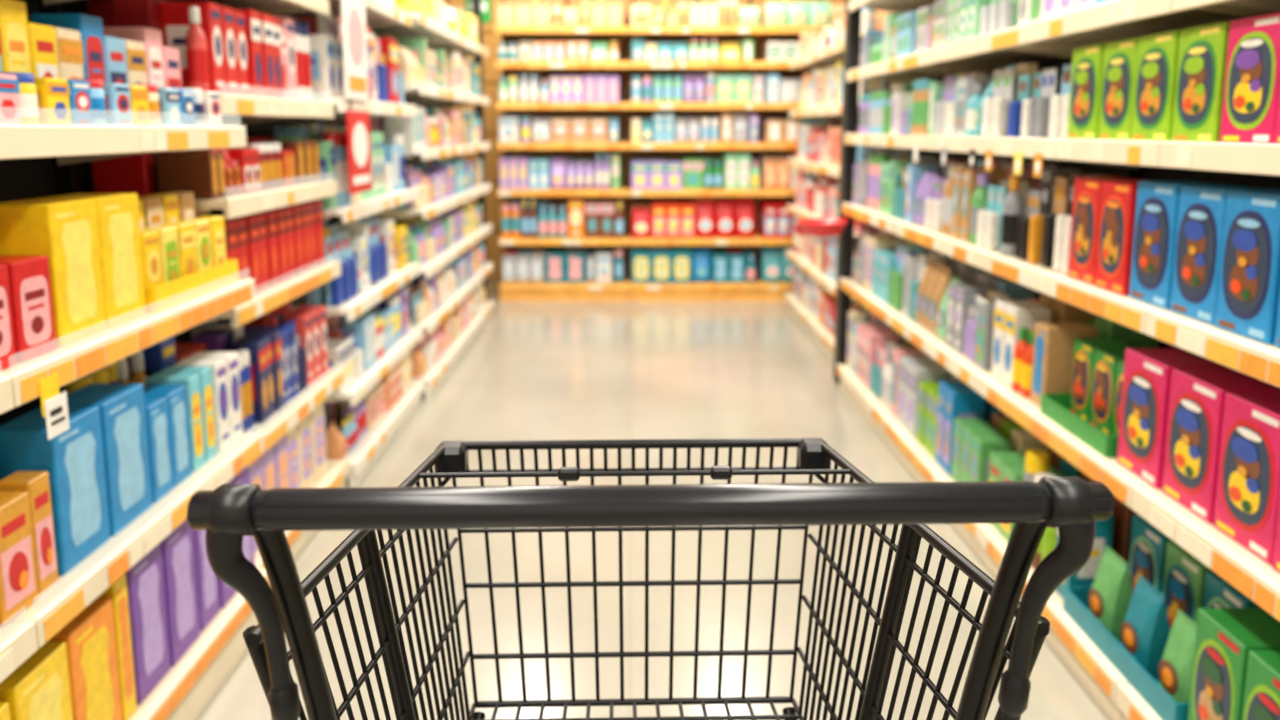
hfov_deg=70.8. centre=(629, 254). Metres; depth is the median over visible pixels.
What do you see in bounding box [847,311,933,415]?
packages
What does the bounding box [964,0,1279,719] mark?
shelf
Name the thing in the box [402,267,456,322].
packages
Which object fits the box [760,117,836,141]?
packages
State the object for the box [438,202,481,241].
packages
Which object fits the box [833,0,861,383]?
upright post
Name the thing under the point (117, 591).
cartons
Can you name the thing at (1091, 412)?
display tray
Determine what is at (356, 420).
packages
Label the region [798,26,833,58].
packages
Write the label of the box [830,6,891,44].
packages
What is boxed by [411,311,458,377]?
packages
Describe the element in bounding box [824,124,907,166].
packages
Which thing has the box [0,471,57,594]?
cartons
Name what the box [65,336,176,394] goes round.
packages
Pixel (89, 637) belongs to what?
cartons
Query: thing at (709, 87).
packages
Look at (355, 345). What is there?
packages
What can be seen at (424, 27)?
shelf
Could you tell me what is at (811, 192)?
packages
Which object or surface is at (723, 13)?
packages
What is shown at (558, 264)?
packages
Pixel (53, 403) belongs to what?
price tags
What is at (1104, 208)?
boxes
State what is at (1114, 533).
packages
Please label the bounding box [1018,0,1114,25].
packages
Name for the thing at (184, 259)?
display tray
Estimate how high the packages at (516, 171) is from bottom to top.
0.272 m
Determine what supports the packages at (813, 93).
in the shelf at (811, 61)
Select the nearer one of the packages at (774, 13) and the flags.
the flags
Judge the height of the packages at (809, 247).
0.260 m
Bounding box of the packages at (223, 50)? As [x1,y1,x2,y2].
[87,0,311,100]
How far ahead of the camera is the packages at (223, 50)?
2.37 m
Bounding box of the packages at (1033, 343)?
[992,294,1158,405]
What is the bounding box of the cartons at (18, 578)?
[0,492,38,626]
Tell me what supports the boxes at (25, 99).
on the shelf at (37, 161)
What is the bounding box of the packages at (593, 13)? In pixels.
[496,1,622,25]
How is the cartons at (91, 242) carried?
on the shelf at (37, 161)
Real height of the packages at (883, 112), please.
0.220 m
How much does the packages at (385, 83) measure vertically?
0.320 m
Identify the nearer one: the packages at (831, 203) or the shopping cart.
the shopping cart
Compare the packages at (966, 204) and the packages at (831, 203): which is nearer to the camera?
the packages at (966, 204)
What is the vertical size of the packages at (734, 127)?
0.219 m
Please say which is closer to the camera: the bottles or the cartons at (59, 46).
the cartons at (59, 46)
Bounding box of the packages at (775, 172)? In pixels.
[760,152,817,188]
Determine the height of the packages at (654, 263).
0.267 m
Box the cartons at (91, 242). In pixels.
[0,193,145,347]
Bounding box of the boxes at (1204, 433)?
[1117,349,1279,572]
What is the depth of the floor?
2.79 m
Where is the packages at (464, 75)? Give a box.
[446,51,479,95]
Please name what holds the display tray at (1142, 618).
on the shelf at (1117, 20)
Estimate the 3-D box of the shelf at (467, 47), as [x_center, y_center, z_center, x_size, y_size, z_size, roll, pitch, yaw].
[-1.217,-0.571,5.676,0.526,2.150,1.000,0,8,0]
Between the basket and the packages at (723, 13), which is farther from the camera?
the packages at (723, 13)
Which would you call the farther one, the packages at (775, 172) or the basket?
the packages at (775, 172)
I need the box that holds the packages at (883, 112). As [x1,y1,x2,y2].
[859,82,912,134]
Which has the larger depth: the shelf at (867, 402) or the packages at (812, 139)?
the packages at (812, 139)
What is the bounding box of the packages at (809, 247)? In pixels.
[793,218,826,268]
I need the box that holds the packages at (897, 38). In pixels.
[860,10,916,66]
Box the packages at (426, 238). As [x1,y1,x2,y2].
[395,214,454,264]
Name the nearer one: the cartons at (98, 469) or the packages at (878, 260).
the cartons at (98, 469)
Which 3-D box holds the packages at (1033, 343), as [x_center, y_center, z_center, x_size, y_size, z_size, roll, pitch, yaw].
[1.248,0.267,2.561,0.307,0.248,0.345,0,8,0]
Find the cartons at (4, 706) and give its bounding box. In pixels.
[0,702,10,719]
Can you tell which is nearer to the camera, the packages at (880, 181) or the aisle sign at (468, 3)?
the packages at (880, 181)
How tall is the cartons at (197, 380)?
0.220 m
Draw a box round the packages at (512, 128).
[498,115,618,141]
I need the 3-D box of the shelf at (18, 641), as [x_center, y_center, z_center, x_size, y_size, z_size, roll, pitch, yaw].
[-1.207,0.098,0.918,0.526,2.150,0.890,0,8,0]
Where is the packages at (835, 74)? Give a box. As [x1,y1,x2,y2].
[827,62,895,105]
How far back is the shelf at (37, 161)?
1.84 m
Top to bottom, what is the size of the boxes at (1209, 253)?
0.257 m
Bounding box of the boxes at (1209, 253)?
[1129,181,1279,347]
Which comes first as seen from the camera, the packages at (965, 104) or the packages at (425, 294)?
the packages at (965, 104)
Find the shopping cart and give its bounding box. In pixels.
[187,438,1113,719]
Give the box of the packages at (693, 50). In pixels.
[631,38,753,60]
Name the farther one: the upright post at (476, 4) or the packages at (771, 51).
the packages at (771, 51)
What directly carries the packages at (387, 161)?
in the shelf at (374, 441)
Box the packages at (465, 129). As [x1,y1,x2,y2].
[426,107,480,145]
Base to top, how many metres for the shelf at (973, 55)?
2.150 m
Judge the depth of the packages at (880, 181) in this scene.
3.97 m
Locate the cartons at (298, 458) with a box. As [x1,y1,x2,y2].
[248,401,326,551]
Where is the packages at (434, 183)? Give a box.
[395,163,453,208]
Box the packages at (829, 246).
[821,236,859,281]
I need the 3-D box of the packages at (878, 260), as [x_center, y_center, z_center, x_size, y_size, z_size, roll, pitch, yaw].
[1.241,0.051,4.056,0.298,0.260,0.787,0,8,0]
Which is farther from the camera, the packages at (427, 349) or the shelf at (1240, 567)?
the packages at (427, 349)
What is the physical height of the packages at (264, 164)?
0.150 m
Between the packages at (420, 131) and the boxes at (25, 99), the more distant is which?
the packages at (420, 131)
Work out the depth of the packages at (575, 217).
6.79 m
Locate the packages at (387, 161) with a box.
[274,123,404,208]
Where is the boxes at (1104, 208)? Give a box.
[1068,177,1150,295]
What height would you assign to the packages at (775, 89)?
0.221 m
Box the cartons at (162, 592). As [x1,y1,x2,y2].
[125,519,200,703]
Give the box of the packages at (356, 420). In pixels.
[324,350,411,459]
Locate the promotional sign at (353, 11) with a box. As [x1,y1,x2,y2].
[341,0,371,193]
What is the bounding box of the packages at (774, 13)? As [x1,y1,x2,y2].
[763,2,844,26]
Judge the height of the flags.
0.060 m
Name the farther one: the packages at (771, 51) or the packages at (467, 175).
the packages at (771, 51)
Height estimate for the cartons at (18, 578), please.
0.190 m
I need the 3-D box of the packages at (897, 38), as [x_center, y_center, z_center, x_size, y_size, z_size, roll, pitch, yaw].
[1.252,-0.936,3.928,0.316,0.220,0.808,0,8,0]
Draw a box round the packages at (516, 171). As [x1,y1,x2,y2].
[499,152,619,188]
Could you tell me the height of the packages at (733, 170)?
0.272 m
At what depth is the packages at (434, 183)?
4.62 m
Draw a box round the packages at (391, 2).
[382,0,396,7]
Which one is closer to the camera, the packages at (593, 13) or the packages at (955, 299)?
the packages at (955, 299)
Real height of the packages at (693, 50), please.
0.175 m
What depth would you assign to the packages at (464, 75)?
5.40 m
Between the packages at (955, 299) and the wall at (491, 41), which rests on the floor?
the wall at (491, 41)
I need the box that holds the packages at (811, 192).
[795,173,839,216]
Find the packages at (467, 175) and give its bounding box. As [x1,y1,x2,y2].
[410,154,482,193]
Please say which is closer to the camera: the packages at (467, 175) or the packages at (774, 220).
the packages at (467, 175)
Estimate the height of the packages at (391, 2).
0.270 m
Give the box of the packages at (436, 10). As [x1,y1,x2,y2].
[397,0,447,26]
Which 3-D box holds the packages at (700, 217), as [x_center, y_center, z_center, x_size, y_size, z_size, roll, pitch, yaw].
[0.479,-0.288,6.925,0.935,0.293,0.302,0,8,0]
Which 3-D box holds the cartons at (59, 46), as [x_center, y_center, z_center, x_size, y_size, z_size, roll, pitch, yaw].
[-1.139,-0.361,1.760,0.102,0.225,0.867,0,8,0]
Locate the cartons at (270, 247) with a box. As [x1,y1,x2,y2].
[223,201,324,292]
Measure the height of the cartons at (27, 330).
0.165 m
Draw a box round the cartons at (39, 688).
[0,642,72,719]
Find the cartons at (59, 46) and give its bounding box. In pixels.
[0,0,181,88]
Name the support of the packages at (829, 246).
in the shelf at (825, 337)
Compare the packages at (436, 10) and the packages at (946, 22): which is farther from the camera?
the packages at (436, 10)
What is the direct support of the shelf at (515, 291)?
on the floor
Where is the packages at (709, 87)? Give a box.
[631,73,763,101]
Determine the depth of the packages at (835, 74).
5.10 m
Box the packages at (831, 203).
[824,181,879,234]
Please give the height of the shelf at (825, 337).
2.000 m
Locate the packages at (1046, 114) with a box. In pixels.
[1007,64,1071,138]
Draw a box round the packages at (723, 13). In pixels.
[631,0,758,25]
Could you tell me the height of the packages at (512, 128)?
0.207 m
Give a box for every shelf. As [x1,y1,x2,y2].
[0,0,270,719]
[0,376,37,682]
[63,0,349,567]
[216,0,424,486]
[325,12,467,398]
[394,34,493,349]
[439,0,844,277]
[494,10,629,300]
[630,10,766,300]
[755,10,830,300]
[785,51,858,335]
[810,35,929,359]
[837,0,1000,442]
[883,34,1122,540]
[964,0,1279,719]
[1115,0,1279,719]
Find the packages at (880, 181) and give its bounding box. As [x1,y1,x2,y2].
[853,152,953,219]
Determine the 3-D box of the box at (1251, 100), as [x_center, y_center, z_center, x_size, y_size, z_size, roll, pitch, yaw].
[1.155,-0.287,1.446,0.129,0.225,0.445,0,8,0]
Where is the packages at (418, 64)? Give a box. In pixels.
[374,36,450,88]
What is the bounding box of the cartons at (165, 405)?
[143,385,191,503]
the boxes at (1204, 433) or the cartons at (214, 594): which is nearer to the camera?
the boxes at (1204, 433)
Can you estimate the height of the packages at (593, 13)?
0.195 m
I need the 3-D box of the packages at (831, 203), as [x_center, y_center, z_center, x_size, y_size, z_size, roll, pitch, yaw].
[1.337,-0.291,5.090,0.319,0.260,0.891,0,8,0]
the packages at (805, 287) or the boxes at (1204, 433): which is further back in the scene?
the packages at (805, 287)
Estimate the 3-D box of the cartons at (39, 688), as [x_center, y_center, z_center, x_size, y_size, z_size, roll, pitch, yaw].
[-1.041,0.814,1.521,0.121,0.265,0.133,0,8,0]
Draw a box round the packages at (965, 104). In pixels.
[911,63,1061,136]
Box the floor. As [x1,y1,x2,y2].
[196,278,1111,719]
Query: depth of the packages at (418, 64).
4.39 m
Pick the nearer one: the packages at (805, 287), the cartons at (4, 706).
the cartons at (4, 706)
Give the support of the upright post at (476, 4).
on the floor
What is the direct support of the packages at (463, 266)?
in the shelf at (467, 47)
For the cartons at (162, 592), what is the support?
on the shelf at (37, 161)
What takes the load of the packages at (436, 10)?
in the shelf at (424, 27)
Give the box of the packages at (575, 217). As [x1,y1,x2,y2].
[501,197,623,237]
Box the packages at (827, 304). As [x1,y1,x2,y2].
[819,291,869,334]
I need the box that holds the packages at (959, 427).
[897,356,1048,481]
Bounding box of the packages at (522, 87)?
[499,74,618,101]
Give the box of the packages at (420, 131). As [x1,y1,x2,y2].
[370,104,451,149]
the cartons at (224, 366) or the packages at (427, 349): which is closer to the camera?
the cartons at (224, 366)
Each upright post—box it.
[472,0,487,300]
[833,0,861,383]
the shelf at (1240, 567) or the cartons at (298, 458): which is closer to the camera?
the shelf at (1240, 567)
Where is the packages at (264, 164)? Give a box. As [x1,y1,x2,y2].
[92,138,320,199]
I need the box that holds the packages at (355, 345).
[326,286,408,391]
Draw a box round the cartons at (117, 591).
[97,573,136,719]
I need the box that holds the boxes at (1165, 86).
[1067,22,1229,142]
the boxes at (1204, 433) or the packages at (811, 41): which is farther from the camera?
the packages at (811, 41)
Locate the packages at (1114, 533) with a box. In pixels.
[989,447,1138,598]
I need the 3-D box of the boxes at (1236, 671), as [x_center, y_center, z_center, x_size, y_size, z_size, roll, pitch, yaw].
[1.145,0.854,1.470,0.127,0.280,0.555,0,8,0]
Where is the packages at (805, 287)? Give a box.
[793,267,827,318]
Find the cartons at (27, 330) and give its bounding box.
[0,256,55,370]
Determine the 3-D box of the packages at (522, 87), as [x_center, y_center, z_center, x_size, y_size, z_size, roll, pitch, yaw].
[-0.530,-1.254,6.806,0.897,0.221,0.329,0,8,0]
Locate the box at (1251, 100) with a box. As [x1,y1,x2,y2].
[1219,12,1279,143]
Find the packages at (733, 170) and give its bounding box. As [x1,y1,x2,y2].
[631,152,759,188]
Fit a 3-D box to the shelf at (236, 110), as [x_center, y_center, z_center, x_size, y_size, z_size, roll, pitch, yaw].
[-1.267,-0.149,2.680,0.526,2.150,0.850,0,8,0]
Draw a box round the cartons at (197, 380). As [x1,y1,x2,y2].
[145,366,216,471]
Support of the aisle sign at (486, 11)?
hanging from the ceiling
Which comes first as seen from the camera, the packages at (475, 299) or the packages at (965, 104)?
the packages at (965, 104)
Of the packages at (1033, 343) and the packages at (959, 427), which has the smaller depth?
the packages at (1033, 343)
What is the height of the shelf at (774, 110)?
2.200 m
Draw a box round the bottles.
[1000,169,1115,274]
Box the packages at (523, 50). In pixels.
[498,41,618,60]
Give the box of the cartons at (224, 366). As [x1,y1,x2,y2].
[174,352,242,452]
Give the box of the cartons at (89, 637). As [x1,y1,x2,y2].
[47,598,121,719]
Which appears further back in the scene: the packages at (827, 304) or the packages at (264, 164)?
the packages at (827, 304)
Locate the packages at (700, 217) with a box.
[631,197,754,237]
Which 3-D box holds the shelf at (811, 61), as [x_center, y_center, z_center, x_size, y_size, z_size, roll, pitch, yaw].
[1.397,-0.542,6.013,0.526,2.000,0.940,0,8,0]
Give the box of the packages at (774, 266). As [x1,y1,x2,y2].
[758,245,797,282]
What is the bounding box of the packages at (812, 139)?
[796,122,840,163]
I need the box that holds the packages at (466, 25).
[447,7,477,43]
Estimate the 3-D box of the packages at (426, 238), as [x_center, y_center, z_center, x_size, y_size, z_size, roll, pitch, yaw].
[-1.157,-0.095,4.732,0.321,0.192,0.926,0,8,0]
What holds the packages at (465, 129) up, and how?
in the shelf at (467, 47)
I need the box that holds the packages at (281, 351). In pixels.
[175,301,328,432]
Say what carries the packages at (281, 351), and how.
in the shelf at (236, 110)
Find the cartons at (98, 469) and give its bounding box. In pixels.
[0,384,152,575]
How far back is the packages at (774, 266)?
6.85 m
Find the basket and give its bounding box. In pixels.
[797,215,847,236]
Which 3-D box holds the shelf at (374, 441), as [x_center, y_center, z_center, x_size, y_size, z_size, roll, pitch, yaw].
[-1.247,-0.286,3.651,0.526,2.150,1.090,0,8,0]
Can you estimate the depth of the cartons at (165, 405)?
1.94 m
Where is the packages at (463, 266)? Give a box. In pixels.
[444,239,484,286]
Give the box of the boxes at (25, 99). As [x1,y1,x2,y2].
[0,72,221,125]
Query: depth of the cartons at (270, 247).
2.69 m
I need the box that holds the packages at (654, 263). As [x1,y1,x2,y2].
[631,245,755,282]
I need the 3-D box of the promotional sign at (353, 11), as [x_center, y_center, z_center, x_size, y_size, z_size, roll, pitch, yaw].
[-0.978,-0.584,3.220,0.014,0.720,0.260,0,8,0]
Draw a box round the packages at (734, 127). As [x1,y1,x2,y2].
[631,113,757,141]
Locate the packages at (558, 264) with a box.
[502,245,623,282]
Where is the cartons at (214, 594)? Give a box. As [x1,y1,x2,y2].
[193,465,253,631]
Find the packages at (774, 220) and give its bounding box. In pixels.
[758,198,798,237]
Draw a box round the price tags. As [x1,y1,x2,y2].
[39,373,69,439]
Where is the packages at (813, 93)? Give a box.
[799,69,827,108]
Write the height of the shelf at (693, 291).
2.200 m
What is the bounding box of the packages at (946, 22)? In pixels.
[915,0,1019,52]
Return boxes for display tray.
[138,192,238,313]
[1040,338,1135,457]
[1063,515,1279,719]
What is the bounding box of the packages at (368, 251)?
[304,215,407,306]
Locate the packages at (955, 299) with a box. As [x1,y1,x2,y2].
[902,252,1039,369]
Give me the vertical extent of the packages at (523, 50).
0.170 m
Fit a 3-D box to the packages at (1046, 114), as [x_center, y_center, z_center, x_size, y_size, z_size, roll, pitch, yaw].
[1.122,-0.411,2.444,0.055,0.195,0.359,0,8,0]
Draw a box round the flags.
[913,146,1042,176]
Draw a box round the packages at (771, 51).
[761,42,799,60]
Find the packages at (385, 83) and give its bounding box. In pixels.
[288,13,403,103]
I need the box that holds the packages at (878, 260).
[854,228,938,310]
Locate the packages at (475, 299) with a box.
[453,280,485,331]
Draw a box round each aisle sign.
[465,0,471,13]
[481,0,491,22]
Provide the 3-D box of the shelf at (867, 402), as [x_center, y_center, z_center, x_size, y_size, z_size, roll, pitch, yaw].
[1.312,-0.337,4.017,0.526,2.150,0.850,0,8,0]
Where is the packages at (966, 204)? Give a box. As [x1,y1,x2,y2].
[905,159,1057,249]
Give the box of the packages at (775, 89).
[763,74,802,101]
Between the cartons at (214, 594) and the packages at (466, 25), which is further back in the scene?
the packages at (466, 25)
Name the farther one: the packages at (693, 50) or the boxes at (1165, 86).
the packages at (693, 50)
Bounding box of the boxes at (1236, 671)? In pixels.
[1188,608,1279,719]

